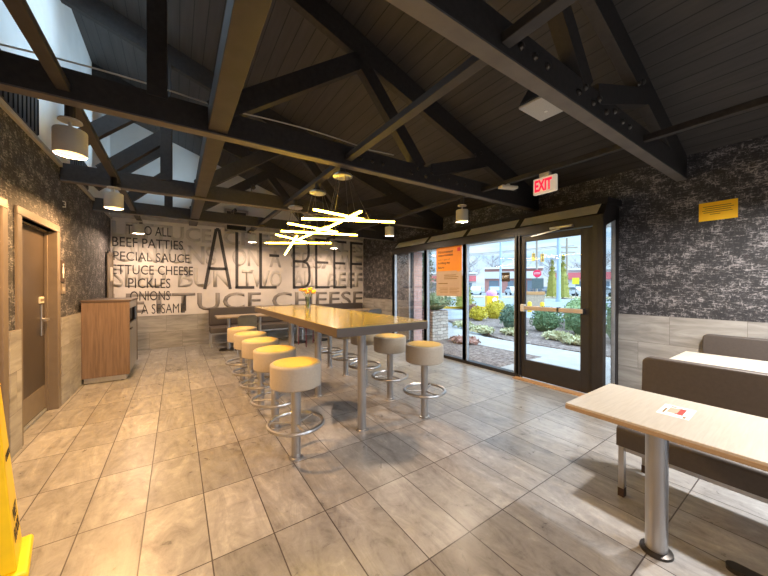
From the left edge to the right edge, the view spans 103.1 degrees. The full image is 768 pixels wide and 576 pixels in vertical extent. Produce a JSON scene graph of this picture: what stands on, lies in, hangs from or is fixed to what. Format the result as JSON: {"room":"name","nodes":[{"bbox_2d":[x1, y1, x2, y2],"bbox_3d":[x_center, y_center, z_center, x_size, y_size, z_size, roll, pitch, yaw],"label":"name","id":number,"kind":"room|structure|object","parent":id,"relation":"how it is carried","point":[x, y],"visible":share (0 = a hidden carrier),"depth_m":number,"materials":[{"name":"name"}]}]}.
{"room":"eatery","nodes":[
{"label":"eatery","id":0,"kind":"room"},
{"bbox_2d":[0,0,111,458],"bbox_3d":[-2.560,-1.258,1.458,0.370,5.300,11.700,0,0,-34],"label":"wall","id":1,"kind":"structure","parent":0,"point":[29,168],"depth_m":3.45,"materials":[{"name":"paper"}]},
{"bbox_2d":[0,196,8,442],"bbox_3d":[-2.774,0.341,1.960,0.150,2.095,1.105,0,0,-34],"label":"door","id":2,"kind":"structure","parent":1,"relation":"in","point":[4,312],"depth_m":2.40,"materials":[{"name":"brown laminate"}]},
{"bbox_2d":[0,49,38,135],"bbox_3d":[-2.760,-1.644,2.065,0.038,0.360,2.132,0,0,-34],"label":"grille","id":3,"kind":"object","parent":1,"relation":"attached to","point":[26,108],"visible":0.54,"depth_m":2.71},
{"bbox_2d":[14,205,60,445],"bbox_3d":[-3.508,0.335,3.041,0.150,2.095,1.150,0,0,-34],"label":"door","id":4,"kind":"structure","parent":1,"relation":"in","point":[37,250],"depth_m":3.23,"materials":[{"name":"brown laminate"}]},
{"bbox_2d":[60,260,64,281],"bbox_3d":[-3.858,-0.201,3.665,0.015,0.260,0.150,0,0,-34],"label":"restroom sign","id":5,"kind":"object","parent":1,"relation":"attached to","point":[62,263],"visible":0.96,"depth_m":3.64,"materials":[{"name":"silver metal"}]},
{"bbox_2d":[70,159,88,189],"bbox_3d":[-4.267,-1.657,4.285,0.038,0.360,0.800,0,0,-34],"label":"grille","id":6,"kind":"object","parent":1,"relation":"attached to","point":[72,161],"visible":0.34,"depth_m":4.22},
{"bbox_2d":[107,251,113,297],"bbox_3d":[-5.480,0.325,6.132,0.051,2.080,0.580,0,0,-34],"label":"door","id":7,"kind":"structure","parent":1,"relation":"in","point":[110,256],"depth_m":6.08,"materials":[{"name":"beige wood"}]},
{"bbox_2d":[110,123,363,350],"bbox_3d":[-3.227,-1.297,8.136,6.490,5.300,0.200,0,0,-34],"label":"wall","id":8,"kind":"structure","parent":0,"point":[161,331],"depth_m":7.06,"materials":[{"name":"grey paint"}]},
{"bbox_2d":[224,208,247,232],"bbox_3d":[-3.723,-1.689,7.699,0.540,0.560,0.062,0,0,-34],"label":"air vent","id":9,"kind":"object","parent":8,"relation":"in","point":[231,228],"visible":0.48,"depth_m":7.68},
{"bbox_2d":[111,217,362,315],"bbox_3d":[-3.191,-0.444,8.089,6.090,2.105,0.026,0,0,-34],"label":"wall mural","id":10,"kind":"object","parent":8,"relation":"attached to","point":[171,268],"visible":0.94,"depth_m":7.52,"materials":[{"name":"grey"}]},
{"bbox_2d":[11,334,767,575],"bbox_3d":[-0.070,1.457,3.164,6.510,0.150,11.900,0,0,-34],"label":"floor","id":11,"kind":"structure","parent":0,"point":[168,468],"depth_m":2.09,"materials":[{"name":"tile"}]},
{"bbox_2d":[0,383,33,575],"bbox_3d":[-1.950,0.932,1.462,0.340,0.920,0.340,0,0,44],"label":"cone","id":12,"kind":"object","parent":11,"relation":"on","point":[15,549],"visible":1,"depth_m":1.47,"materials":[{"name":"yellow plastic"}]},
{"bbox_2d":[80,297,137,383],"bbox_3d":[-4.340,0.772,4.891,0.545,1.200,1.124,0,0,-34],"label":"cabinet","id":13,"kind":"object","parent":11,"relation":"on","point":[109,335],"visible":1,"depth_m":4.45,"materials":[{"name":"brown wood"}]},
{"bbox_2d":[225,326,256,381],"bbox_3d":[-2.094,0.978,4.513,0.461,0.792,0.461,0,0,10],"label":"bar stool","id":14,"kind":"object","parent":11,"relation":"on","point":[231,331],"visible":0.62,"depth_m":4.40,"materials":[{"name":"leather"}]},
{"bbox_2d":[215,313,266,350],"bbox_3d":[-3.169,0.988,6.943,1.150,0.745,0.600,0,0,-34],"label":"dining table","id":15,"kind":"object","parent":11,"relation":"on","point":[259,315],"visible":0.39,"depth_m":6.76,"materials":[{"name":"brown wood"}]},
{"bbox_2d":[234,315,256,353],"bbox_3d":[-2.971,0.963,6.553,0.402,0.800,0.491,0,0,-34],"label":"cafe chair","id":16,"kind":"object","parent":11,"relation":"on","point":[243,320],"visible":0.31,"depth_m":6.37,"materials":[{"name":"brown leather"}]},
{"bbox_2d":[231,331,266,393],"bbox_3d":[-1.754,0.981,4.013,0.461,0.792,0.461,0,0,21],"label":"bar stool","id":17,"kind":"object","parent":11,"relation":"on","point":[239,337],"visible":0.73,"depth_m":3.93,"materials":[{"name":"leather"}]},
{"bbox_2d":[239,337,278,408],"bbox_3d":[-1.422,0.984,3.525,0.461,0.792,0.461,0,0,33],"label":"bar stool","id":18,"kind":"object","parent":11,"relation":"on","point":[248,345],"visible":0.7,"depth_m":3.42,"materials":[{"name":"leather"}]},
{"bbox_2d":[250,345,295,429],"bbox_3d":[-1.077,0.987,3.016,0.461,0.792,0.461,0,0,44],"label":"bar stool","id":19,"kind":"object","parent":11,"relation":"on","point":[263,357],"visible":0.77,"depth_m":2.89,"materials":[{"name":"leather"}]},
{"bbox_2d":[209,302,362,347],"bbox_3d":[-2.314,0.910,8.291,4.220,0.885,0.570,0,0,-34],"label":"banquette","id":20,"kind":"object","parent":11,"relation":"on","point":[269,323],"visible":0.47,"depth_m":7.59,"materials":[{"name":"brown leather"}]},
{"bbox_2d":[266,357,324,461],"bbox_3d":[-0.717,0.990,2.486,0.461,0.792,0.461,0,0,-34],"label":"bar stool","id":21,"kind":"object","parent":11,"relation":"on","point":[293,375],"visible":1,"depth_m":2.38,"materials":[{"name":"beige leather"}]},
{"bbox_2d":[294,325,326,343],"bbox_3d":[-1.908,0.983,7.800,1.100,0.745,0.600,0,0,-34],"label":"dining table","id":22,"kind":"object","parent":11,"relation":"on","point":[297,327],"visible":0.34,"depth_m":7.61,"materials":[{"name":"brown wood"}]},
{"bbox_2d":[321,333,342,367],"bbox_3d":[-0.944,0.974,5.294,0.461,0.792,0.461,0,0,10],"label":"bar stool","id":23,"kind":"object","parent":11,"relation":"on","point":[329,347],"visible":0.44,"depth_m":5.26,"materials":[{"name":"metal"}]},
{"bbox_2d":[255,305,427,432],"bbox_3d":[-0.825,0.841,3.893,0.948,1.073,3.024,0,0,-34],"label":"table","id":24,"kind":"object","parent":11,"relation":"on","point":[334,322],"visible":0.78,"depth_m":2.96,"materials":[{"name":"beige laminate"}]},
{"bbox_2d":[331,337,356,375],"bbox_3d":[-0.604,0.976,4.793,0.461,0.792,0.461,0,0,21],"label":"bar stool","id":25,"kind":"object","parent":11,"relation":"on","point":[345,353],"visible":0.45,"depth_m":4.76,"materials":[{"name":"metal"}]},
{"bbox_2d":[348,334,380,386],"bbox_3d":[-0.272,0.979,4.305,0.461,0.792,0.461,0,0,33],"label":"bar stool","id":26,"kind":"object","parent":11,"relation":"on","point":[369,338],"visible":0.38,"depth_m":4.16,"materials":[{"name":"metal"}]},
{"bbox_2d":[371,333,407,399],"bbox_3d":[0.073,0.982,3.796,0.461,0.792,0.461,0,0,44],"label":"bar stool","id":27,"kind":"object","parent":11,"relation":"on","point":[389,344],"visible":0.99,"depth_m":3.68,"materials":[{"name":"leather"}]},
{"bbox_2d":[403,341,445,418],"bbox_3d":[0.433,0.985,3.267,0.461,0.792,0.461,0,0,-34],"label":"bar stool","id":28,"kind":"object","parent":11,"relation":"on","point":[425,354],"visible":1,"depth_m":3.15,"materials":[{"name":"leather"}]},
{"bbox_2d":[444,353,516,375],"bbox_3d":[1.169,1.337,6.087,0.115,0.055,3.295,0,0,-34],"label":"sill","id":29,"kind":"structure","parent":11,"relation":"on","point":[455,358],"depth_m":5.25,"materials":[{"name":"brown metal"}]},
{"bbox_2d":[512,376,583,395],"bbox_3d":[2.329,1.369,4.215,0.120,0.014,1.145,0,0,-34],"label":"threshold","id":30,"kind":"object","parent":11,"relation":"on","point":[576,393],"visible":0.64,"depth_m":4.22,"materials":[{"name":"brown wood"}]},
{"bbox_2d":[565,383,767,575],"bbox_3d":[1.599,1.012,1.329,0.600,0.760,1.258,0,0,-34],"label":"table","id":31,"kind":"object","parent":11,"relation":"on","point":[739,437],"visible":0.99,"depth_m":1.54,"materials":[{"name":"brown wood"}]},
{"bbox_2d":[656,404,695,420],"bbox_3d":[1.490,0.630,1.556,0.190,0.002,0.120,0,0,-36],"label":"flyer","id":32,"kind":"object","parent":31,"relation":"on","point":[666,409],"visible":1,"depth_m":1.55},
{"bbox_2d":[667,407,680,413],"bbox_3d":[1.490,0.629,1.569,0.095,0.001,0.038,0,0,-36],"label":"food picture","id":33,"kind":"object","parent":32,"relation":"on","point":[672,410],"depth_m":1.57},
{"bbox_2d":[674,409,686,415],"bbox_3d":[1.505,0.629,1.548,0.105,0.001,0.030,0,0,-36],"label":"picture","id":34,"kind":"object","parent":32,"relation":"on","point":[679,412],"depth_m":1.54},
{"bbox_2d":[616,356,767,503],"bbox_3d":[2.303,0.958,1.458,0.562,0.868,1.815,0,0,-34],"label":"bench","id":35,"kind":"object","parent":11,"relation":"on","point":[738,390],"visible":0.64,"depth_m":1.94,"materials":[{"name":"brown leather"}]},
{"bbox_2d":[669,351,767,372],"bbox_3d":[3.083,1.007,2.337,0.602,0.760,1.237,0,0,-34],"label":"table","id":36,"kind":"object","parent":11,"relation":"on","point":[718,360],"visible":0.27,"depth_m":2.60,"materials":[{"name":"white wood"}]},
{"bbox_2d":[702,334,767,360],"bbox_3d":[3.899,0.951,2.544,0.562,0.868,1.820,0,0,-34],"label":"bench","id":37,"kind":"object","parent":11,"relation":"on","point":[723,345],"visible":0.36,"depth_m":3.20,"materials":[{"name":"brown leather"}]},
{"bbox_2d":[72,0,767,230],"bbox_3d":[-0.044,-2.718,3.218,6.440,2.374,12.000,0,0,-34],"label":"ceiling","id":38,"kind":"structure","parent":0,"point":[700,58],"depth_m":3.56,"materials":[{"name":"brown wood"}]},
{"bbox_2d":[92,63,393,240],"bbox_3d":[-2.293,-2.491,6.712,6.135,2.408,0.101,0,0,-34],"label":"roof truss","id":39,"kind":"object","parent":38,"relation":"attached to","point":[271,172],"visible":0.43,"depth_m":6.21,"materials":[{"name":"wood"}]},
{"bbox_2d":[134,215,142,223],"bbox_3d":[-4.728,-1.361,5.852,0.070,0.055,1.193,0,0,-34],"label":"rail","id":40,"kind":"object","parent":39,"relation":"attached to","point":[135,216],"visible":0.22,"depth_m":5.86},
{"bbox_2d":[133,220,143,233],"bbox_3d":[-4.838,-1.259,6.015,0.182,0.369,0.182,0,0,-34],"label":"pendant lamp","id":41,"kind":"object","parent":40,"relation":"hanging from","point":[138,228],"visible":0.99,"depth_m":5.95,"materials":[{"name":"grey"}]},
{"bbox_2d":[190,199,204,219],"bbox_3d":[-3.127,-1.390,5.105,0.140,0.178,1.649,0,0,-34],"label":"ceiling beam","id":42,"kind":"structure","parent":39,"relation":"attached to","point":[196,208],"depth_m":5.06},
{"bbox_2d":[60,0,442,230],"bbox_3d":[-1.282,-2.482,5.227,6.135,2.408,0.115,0,0,-32],"label":"roof truss","id":43,"kind":"object","parent":38,"relation":"attached to","point":[96,11],"visible":0.69,"depth_m":4.26,"materials":[{"name":"wood"}]},
{"bbox_2d":[118,190,135,210],"bbox_3d":[-3.885,-1.354,4.611,0.070,0.055,1.622,0,0,-34],"label":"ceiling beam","id":44,"kind":"structure","parent":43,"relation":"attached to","point":[127,199],"depth_m":4.68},
{"bbox_2d":[259,210,280,224],"bbox_3d":[-2.131,-1.361,5.756,0.075,0.055,1.684,0,0,-34],"label":"rail","id":45,"kind":"object","parent":43,"relation":"attached to","point":[271,215],"visible":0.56,"depth_m":5.77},
{"bbox_2d":[283,166,339,206],"bbox_3d":[-1.013,-1.351,4.110,0.075,0.055,2.110,0,0,-34],"label":"beam","id":46,"kind":"structure","parent":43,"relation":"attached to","point":[331,170],"depth_m":3.94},
{"bbox_2d":[288,200,302,220],"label":"chandelier","id":47,"kind":"object","parent":46,"relation":"hanging from","point":[294,206],"depth_m":4.58,"materials":[{"name":"metal"}]},
{"bbox_2d":[265,228,330,254],"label":"chandelier","id":48,"kind":"object","parent":46,"relation":"hanging from","point":[294,238],"depth_m":4.72,"materials":[{"name":"metal"}]},
{"bbox_2d":[306,183,328,216],"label":"chandelier","id":49,"kind":"object","parent":46,"relation":"hanging from","point":[316,191],"depth_m":3.85,"materials":[{"name":"metal"}]},
{"bbox_2d":[281,220,357,239],"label":"chandelier","id":50,"kind":"object","parent":46,"relation":"hanging from","point":[319,229],"depth_m":3.83,"materials":[{"name":"metal"}]},
{"bbox_2d":[301,168,394,229],"bbox_3d":[-0.516,-1.010,3.248,1.044,0.618,0.756,0,0,33],"label":"chandelier","id":51,"kind":"object","parent":46,"relation":"hanging from","point":[343,175],"visible":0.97,"depth_m":3.20,"materials":[{"name":"metal"}]},
{"bbox_2d":[348,223,380,232],"bbox_3d":[-0.393,-1.387,6.890,0.060,0.055,1.746,0,0,-34],"label":"rail","id":52,"kind":"object","parent":43,"relation":"attached to","point":[371,224],"visible":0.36,"depth_m":6.97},
{"bbox_2d":[385,224,393,235],"bbox_3d":[0.111,-1.240,6.149,0.182,0.369,0.182,0,0,-34],"label":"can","id":53,"kind":"object","parent":52,"relation":"hanging from","point":[389,230],"visible":0.84,"depth_m":6.08,"materials":[{"name":"metal"}]},
{"bbox_2d":[0,0,538,211],"bbox_3d":[-0.026,-2.472,3.419,6.086,2.408,0.115,0,0,-33],"label":"roof truss","id":54,"kind":"object","parent":38,"relation":"attached to","point":[22,75],"visible":0.9,"depth_m":2.94,"materials":[{"name":"wood"}]},
{"bbox_2d":[2,0,70,91],"bbox_3d":[-1.637,-1.335,1.299,0.070,0.055,1.764,0,0,-34],"label":"ceiling beam","id":55,"kind":"structure","parent":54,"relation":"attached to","point":[19,10],"depth_m":1.63,"materials":[{"name":"wood"}]},
{"bbox_2d":[76,107,120,183],"bbox_3d":[-2.781,-1.345,2.984,0.070,0.055,2.124,0,0,-34],"label":"ceiling beam","id":56,"kind":"structure","parent":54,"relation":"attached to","point":[87,127],"depth_m":2.80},
{"bbox_2d":[51,105,87,159],"bbox_3d":[-2.221,-1.127,2.160,0.182,0.369,0.182,0,0,-34],"label":"pendant lamp","id":57,"kind":"object","parent":56,"relation":"hanging from","point":[67,141],"visible":1,"depth_m":2.13,"materials":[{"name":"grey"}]},
{"bbox_2d":[55,150,84,157],"bbox_3d":[-2.221,-0.962,2.161,0.167,0.006,0.167,0,0,-34],"label":"diffuser","id":58,"kind":"object","parent":57,"relation":"attached to","point":[64,153],"depth_m":2.17,"materials":[{"name":"white"}]},
{"bbox_2d":[104,177,123,209],"bbox_3d":[-3.232,-1.141,3.649,0.182,0.369,0.182,0,0,-34],"label":"pendant lamp","id":59,"kind":"object","parent":56,"relation":"hanging from","point":[112,200],"visible":1,"depth_m":3.62,"materials":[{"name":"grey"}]},
{"bbox_2d":[0,43,393,155],"bbox_3d":[-1.194,-1.510,2.640,3.102,0.047,0.012,0,0,-33],"label":"loose cable","id":60,"kind":"object","parent":54,"relation":"on","point":[5,45],"visible":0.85,"depth_m":2.35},
{"bbox_2d":[195,136,224,197],"bbox_3d":[-2.017,-1.381,3.470,0.140,0.178,2.118,0,0,-34],"label":"ceiling beam","id":61,"kind":"structure","parent":54,"relation":"attached to","point":[211,149],"depth_m":3.21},
{"bbox_2d":[345,55,486,160],"bbox_3d":[0.118,-1.342,2.444,0.075,0.055,1.731,0,0,-34],"label":"beam","id":62,"kind":"structure","parent":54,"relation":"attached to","point":[473,64],"depth_m":2.18,"materials":[{"name":"wood"}]},
{"bbox_2d":[390,195,466,219],"bbox_3d":[0.738,-1.378,5.224,0.060,0.055,2.096,0,0,-34],"label":"beam","id":63,"kind":"structure","parent":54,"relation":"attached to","point":[455,198],"depth_m":5.13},
{"bbox_2d":[456,198,467,222],"bbox_3d":[1.173,-1.181,4.585,0.182,0.369,0.182,0,0,-34],"label":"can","id":64,"kind":"object","parent":63,"relation":"hanging from","point":[461,214],"visible":0.99,"depth_m":4.52,"materials":[{"name":"metal"}]},
{"bbox_2d":[481,144,623,191],"bbox_3d":[1.857,-1.368,3.578,0.060,0.055,1.699,0,0,-34],"label":"rail","id":65,"kind":"object","parent":54,"relation":"attached to","point":[614,148],"visible":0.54,"depth_m":3.39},
{"bbox_2d":[533,171,557,195],"bbox_3d":[1.875,-1.221,3.551,0.056,0.238,0.270,0,0,-34],"label":"exit sign","id":66,"kind":"object","parent":65,"relation":"hanging from","point":[546,183],"visible":1,"depth_m":3.52,"materials":[{"name":"beige"}]},
{"bbox_2d":[386,0,686,181],"bbox_3d":[0.994,-2.463,1.915,6.086,2.408,0.115,0,0,-34],"label":"roof truss","id":67,"kind":"object","parent":38,"relation":"attached to","point":[474,26],"visible":0.96,"depth_m":2.12,"materials":[{"name":"wood"}]},
{"bbox_2d":[208,0,271,133],"bbox_3d":[-0.878,-1.371,1.793,0.140,0.178,1.750,0,0,-34],"label":"ceiling beam","id":68,"kind":"structure","parent":67,"relation":"attached to","point":[244,20],"depth_m":1.70,"materials":[{"name":"wood"}]},
{"bbox_2d":[501,0,576,47],"bbox_3d":[1.809,-1.327,-0.046,0.075,0.055,4.103,0,0,-34],"label":"rail","id":69,"kind":"object","parent":67,"relation":"attached to","point":[545,10],"visible":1,"depth_m":1.50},
{"bbox_2d":[519,89,562,120],"bbox_3d":[1.163,-1.421,2.221,0.303,0.244,0.212,0,0,-34],"label":"loudspeaker","id":70,"kind":"object","parent":67,"relation":"attached to","point":[532,104],"visible":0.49,"depth_m":2.21,"materials":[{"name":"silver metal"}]},
{"bbox_2d":[643,95,767,142],"bbox_3d":[3.532,-1.354,1.110,0.060,0.055,4.081,0,0,-34],"label":"rail","id":71,"kind":"object","parent":67,"relation":"attached to","point":[751,105],"visible":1,"depth_m":2.44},
{"bbox_2d":[422,287,610,337],"bbox_3d":[147.465,0.705,160.570,415.610,0.240,500.000,0,0,-34],"label":"ground","id":72,"kind":"structure","parent":0,"point":[452,313],"depth_m":25.23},
{"bbox_2d":[430,272,476,291],"bbox_3d":[16.642,-1.331,76.576,12.400,4.800,8.700,0,0,14],"label":"building","id":73,"kind":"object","parent":72,"relation":"on","point":[472,275],"visible":0.19,"depth_m":71.69,"materials":[{"name":"white brick"}]},
{"bbox_2d":[452,287,475,306],"bbox_3d":[5.315,0.250,19.958,1.618,2.291,1.635,0,0,-34],"label":"conifer","id":74,"kind":"object","parent":72,"relation":"on","point":[458,299],"visible":0.19,"depth_m":19.73,"materials":[{"name":"green plant"}]},
{"bbox_2d":[448,325,483,337],"bbox_3d":[2.024,1.438,10.690,1.842,0.100,4.853,0,0,-19],"label":"sidewalk","id":75,"kind":"object","parent":72,"relation":"on","point":[452,331],"visible":0.14,"depth_m":9.46,"materials":[{"name":"concrete"}]},
{"bbox_2d":[422,252,435,308],"bbox_3d":[1.366,-0.138,10.258,1.205,3.057,1.124,0,0,13],"label":"tree","id":76,"kind":"object","parent":75,"relation":"on","point":[431,262],"visible":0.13,"depth_m":10.17,"materials":[{"name":"green plant"}]},
{"bbox_2d":[422,338,539,366],"bbox_3d":[1.329,1.458,7.805,2.127,0.095,4.964,0,0,-26],"label":"mulch bed","id":77,"kind":"object","parent":72,"relation":"on","point":[483,354],"visible":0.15,"depth_m":6.60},
{"bbox_2d":[422,309,447,340],"bbox_3d":[1.351,1.006,8.466,0.580,0.800,0.620,0,0,-34],"label":"stone planter","id":78,"kind":"object","parent":77,"relation":"on","point":[438,319],"visible":0.55,"depth_m":8.19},
{"bbox_2d":[422,292,452,309],"bbox_3d":[1.415,0.365,8.429,1.032,0.509,1.027,0,0,-34],"label":"shrub","id":79,"kind":"object","parent":78,"relation":"on","point":[436,302],"visible":0.74,"depth_m":8.17,"materials":[{"name":"green plant"}]},
{"bbox_2d":[449,334,480,344],"bbox_3d":[2.059,1.315,7.890,0.721,0.231,0.959,0,0,-34],"label":"plant","id":80,"kind":"object","parent":77,"relation":"on","point":[472,340],"visible":0.77,"depth_m":7.74,"materials":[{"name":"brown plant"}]},
{"bbox_2d":[485,290,497,305],"bbox_3d":[8.017,0.769,22.733,0.800,1.220,0.800,0,0,6],"label":"flower pot","id":81,"kind":"object","parent":72,"relation":"on","point":[491,295],"visible":0.84,"depth_m":22.41,"materials":[{"name":"ceramic"}]},
{"bbox_2d":[484,266,543,292],"bbox_3d":[30.290,-1.805,72.111,12.400,5.800,8.700,0,0,21],"label":"building","id":82,"kind":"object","parent":72,"relation":"on","point":[491,273],"visible":0.61,"depth_m":69.13,"materials":[{"name":"white brick"}]},
{"bbox_2d":[443,295,610,298],"bbox_3d":[14.485,1.229,43.557,60.000,0.060,9.000,0,0,16],"label":"verge","id":83,"kind":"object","parent":72,"relation":"on","point":[475,296],"visible":0.08,"depth_m":39.60,"materials":[{"name":"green plant"}]},
{"bbox_2d":[545,260,556,296],"bbox_3d":[22.009,-1.259,39.991,1.987,5.078,1.964,0,0,-34],"label":"conifer","id":84,"kind":"object","parent":83,"relation":"on","point":[552,282],"visible":0.88,"depth_m":39.69,"materials":[{"name":"green plant"}]},
{"bbox_2d":[499,242,610,296],"bbox_3d":[29.438,-2.405,37.349,29.204,7.400,1.102,0,0,12],"label":"signal pole","id":85,"kind":"object","parent":83,"relation":"on","point":[545,257],"visible":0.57,"depth_m":39.85,"materials":[{"name":"metal"}]},
{"bbox_2d":[555,254,572,297],"bbox_3d":[21.653,-1.415,36.968,1.891,5.423,2.025,0,0,-34],"label":"conifer","id":86,"kind":"object","parent":83,"relation":"on","point":[565,288],"visible":0.73,"depth_m":36.53,"materials":[{"name":"green plant"}]},
{"bbox_2d":[448,318,610,356],"bbox_3d":[6.991,1.444,7.959,5.900,0.120,13.300,0,0,-34],"label":"mulch bed","id":87,"kind":"object","parent":72,"relation":"on","point":[534,337],"visible":0.09,"depth_m":8.83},
{"bbox_2d":[469,305,488,320],"bbox_3d":[3.951,1.054,12.779,0.814,0.674,0.835,0,0,-34],"label":"shrub","id":88,"kind":"object","parent":87,"relation":"on","point":[478,314],"visible":1,"depth_m":12.60,"materials":[{"name":"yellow plant"}]},
{"bbox_2d":[469,325,494,333],"bbox_3d":[3.030,1.251,9.369,0.753,0.295,0.852,0,0,-34],"label":"plant","id":89,"kind":"object","parent":87,"relation":"on","point":[480,329],"visible":0.98,"depth_m":9.18,"materials":[{"name":"green plant"}]},
{"bbox_2d":[485,301,503,318],"bbox_3d":[4.923,0.979,13.618,0.887,0.818,0.907,0,0,-34],"label":"shrub","id":90,"kind":"object","parent":87,"relation":"on","point":[493,310],"visible":0.86,"depth_m":13.41,"materials":[{"name":"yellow plant"}]},
{"bbox_2d":[498,304,513,327],"bbox_3d":[4.333,0.959,10.452,0.742,0.896,0.744,0,0,-1],"label":"shrub","id":91,"kind":"object","parent":87,"relation":"on","point":[507,316],"visible":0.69,"depth_m":10.31,"materials":[{"name":"green plant"}]},
{"bbox_2d":[499,327,527,335],"bbox_3d":[3.858,1.267,8.985,0.694,0.283,0.849,0,0,-34],"label":"plant","id":92,"kind":"object","parent":87,"relation":"on","point":[508,331],"visible":0.5,"depth_m":8.90,"materials":[{"name":"green plant"}]},
{"bbox_2d":[529,306,563,331],"bbox_3d":[5.154,0.995,9.673,1.006,0.849,0.972,0,0,-34],"label":"boxwood","id":93,"kind":"object","parent":87,"relation":"on","point":[545,321],"visible":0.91,"depth_m":9.47,"materials":[{"name":"green plant"}]},
{"bbox_2d":[541,329,571,340],"bbox_3d":[4.666,1.252,8.173,0.716,0.288,0.871,0,0,-34],"label":"plant","id":94,"kind":"object","parent":87,"relation":"on","point":[553,335],"visible":0.77,"depth_m":8.09,"materials":[{"name":"green plant"}]},
{"bbox_2d":[559,297,579,330],"bbox_3d":[7.536,0.866,11.742,1.154,1.032,5.451,0,0,34],"label":"clipped hedge","id":95,"kind":"object","parent":87,"relation":"on","point":[573,304],"visible":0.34,"depth_m":10.05,"materials":[{"name":"green plant"}]},
{"bbox_2d":[560,333,579,345],"bbox_3d":[4.783,1.267,7.500,0.774,0.273,0.773,0,0,15],"label":"plant","id":96,"kind":"object","parent":87,"relation":"on","point":[575,339],"visible":0.51,"depth_m":7.45,"materials":[{"name":"green plant"}]},
{"bbox_2d":[565,308,579,334],"bbox_3d":[5.917,0.988,9.012,1.002,0.884,1.001,0,0,-34],"label":"boxwood","id":97,"kind":"object","parent":87,"relation":"on","point":[574,320],"visible":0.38,"depth_m":8.96,"materials":[{"name":"green plant"}]},
{"bbox_2d":[606,294,610,339],"bbox_3d":[6.067,0.735,7.630,1.232,1.476,1.221,0,0,-34],"label":"boxwood","id":98,"kind":"object","parent":87,"relation":"on","point":[608,318],"visible":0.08,"depth_m":7.70,"materials":[{"name":"green plant"}]},
{"bbox_2d":[526,291,544,306],"bbox_3d":[9.679,0.816,19.752,1.320,1.160,1.080,0,0,27],"label":"enclosure","id":99,"kind":"object","parent":72,"relation":"on","point":[535,298],"visible":0.54,"depth_m":19.25,"materials":[{"name":"brick"}]},
{"bbox_2d":[532,278,543,291],"bbox_3d":[10.502,0.365,20.852,0.720,2.050,0.100,0,0,27],"label":"menu board","id":100,"kind":"object","parent":72,"relation":"on","point":[537,283],"visible":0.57,"depth_m":20.80,"materials":[{"name":"metal"}]},
{"bbox_2d":[476,337,610,393],"bbox_3d":[4.514,1.478,3.811,2.860,0.100,9.980,0,0,-34],"label":"sidewalk","id":101,"kind":"object","parent":72,"relation":"on","point":[559,357],"visible":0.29,"depth_m":6.48,"materials":[{"name":"concrete"}]},
{"bbox_2d":[556,238,561,301],"bbox_3d":[17.082,-3.412,29.831,0.510,9.500,0.510,0,0,-34],"label":"lamp pole","id":102,"kind":"object","parent":72,"relation":"on","point":[558,285],"visible":0.83,"depth_m":29.70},
{"bbox_2d":[556,238,577,275],"bbox_3d":[26.966,-3.049,45.005,2.828,8.600,0.435,0,0,11],"label":"utility pole","id":103,"kind":"object","parent":72,"relation":"on","point":[566,247],"visible":0.46,"depth_m":44.85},
{"bbox_2d":[549,267,610,286],"bbox_3d":[42.131,-1.469,65.780,11.400,5.200,8.700,0,0,28],"label":"building","id":104,"kind":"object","parent":72,"relation":"on","point":[572,272],"visible":0.18,"depth_m":62.56,"materials":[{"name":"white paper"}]},
{"bbox_2d":[363,135,767,389],"bbox_3d":[2.669,-0.080,5.136,0.314,3.100,11.900,0,0,-34],"label":"wall","id":105,"kind":"structure","parent":0,"point":[683,279],"depth_m":3.67,"materials":[{"name":"paper"}]},
{"bbox_2d":[392,252,413,342],"bbox_3d":[0.474,0.086,7.563,0.620,2.540,0.060,0,0,-34],"label":"window","id":106,"kind":"structure","parent":105,"relation":"in","point":[410,255],"depth_m":7.67,"materials":[{"name":"glass"}]},
{"bbox_2d":[424,250,462,341],"bbox_3d":[1.205,0.258,6.033,0.110,2.115,1.115,0,0,-34],"label":"window","id":107,"kind":"structure","parent":105,"relation":"in","point":[426,252],"depth_m":6.42,"materials":[{"name":"glass"}]},
{"bbox_2d":[436,245,461,295],"bbox_3d":[1.255,-0.322,5.933,0.004,0.955,0.670,0,0,-34],"label":"poster","id":108,"kind":"object","parent":107,"relation":"attached to","point":[448,259],"visible":1,"depth_m":5.91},
{"bbox_2d":[462,236,517,372],"bbox_3d":[1.794,0.263,5.166,0.110,2.115,1.100,0,0,-34],"label":"window","id":109,"kind":"structure","parent":105,"relation":"in","point":[465,344],"depth_m":5.54,"materials":[{"name":"brown metal"}]},
{"bbox_2d":[501,272,509,281],"bbox_3d":[1.954,-0.178,4.904,0.005,0.150,0.150,0,0,-34],"label":"sticker","id":110,"kind":"object","parent":109,"relation":"attached to","point":[505,276],"visible":1,"depth_m":4.90,"materials":[{"name":"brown paper"}]},
{"bbox_2d":[392,197,621,254],"bbox_3d":[1.843,-0.991,5.851,0.970,0.385,4.420,0,0,-34],"label":"canopy","id":111,"kind":"object","parent":105,"relation":"attached to","point":[585,214],"depth_m":4.80,"materials":[{"name":"brown metal"}]},
{"bbox_2d":[392,255,396,333],"bbox_3d":[0.586,0.253,6.945,0.110,2.115,1.210,0,0,-34],"label":"window","id":112,"kind":"structure","parent":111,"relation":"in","point":[395,256],"depth_m":7.37,"materials":[{"name":"glass"}]},
{"bbox_2d":[516,224,601,392],"bbox_3d":[2.387,0.268,4.248,0.160,2.215,1.145,0,0,-34],"label":"door","id":113,"kind":"structure","parent":105,"relation":"in","point":[584,380],"depth_m":3.98,"materials":[{"name":"brown metal"}]},
{"bbox_2d":[597,204,618,388],"bbox_3d":[2.916,0.107,3.965,0.620,2.540,0.060,0,0,-38],"label":"window","id":114,"kind":"structure","parent":105,"relation":"in","point":[611,213],"depth_m":3.98,"materials":[{"name":"brown metal"}]},
{"bbox_2d":[699,198,737,221],"bbox_3d":[3.688,-0.857,3.372,0.005,0.205,0.294,0,0,-34],"label":"notice","id":115,"kind":"object","parent":105,"relation":"attached to","point":[724,209],"visible":1,"depth_m":3.37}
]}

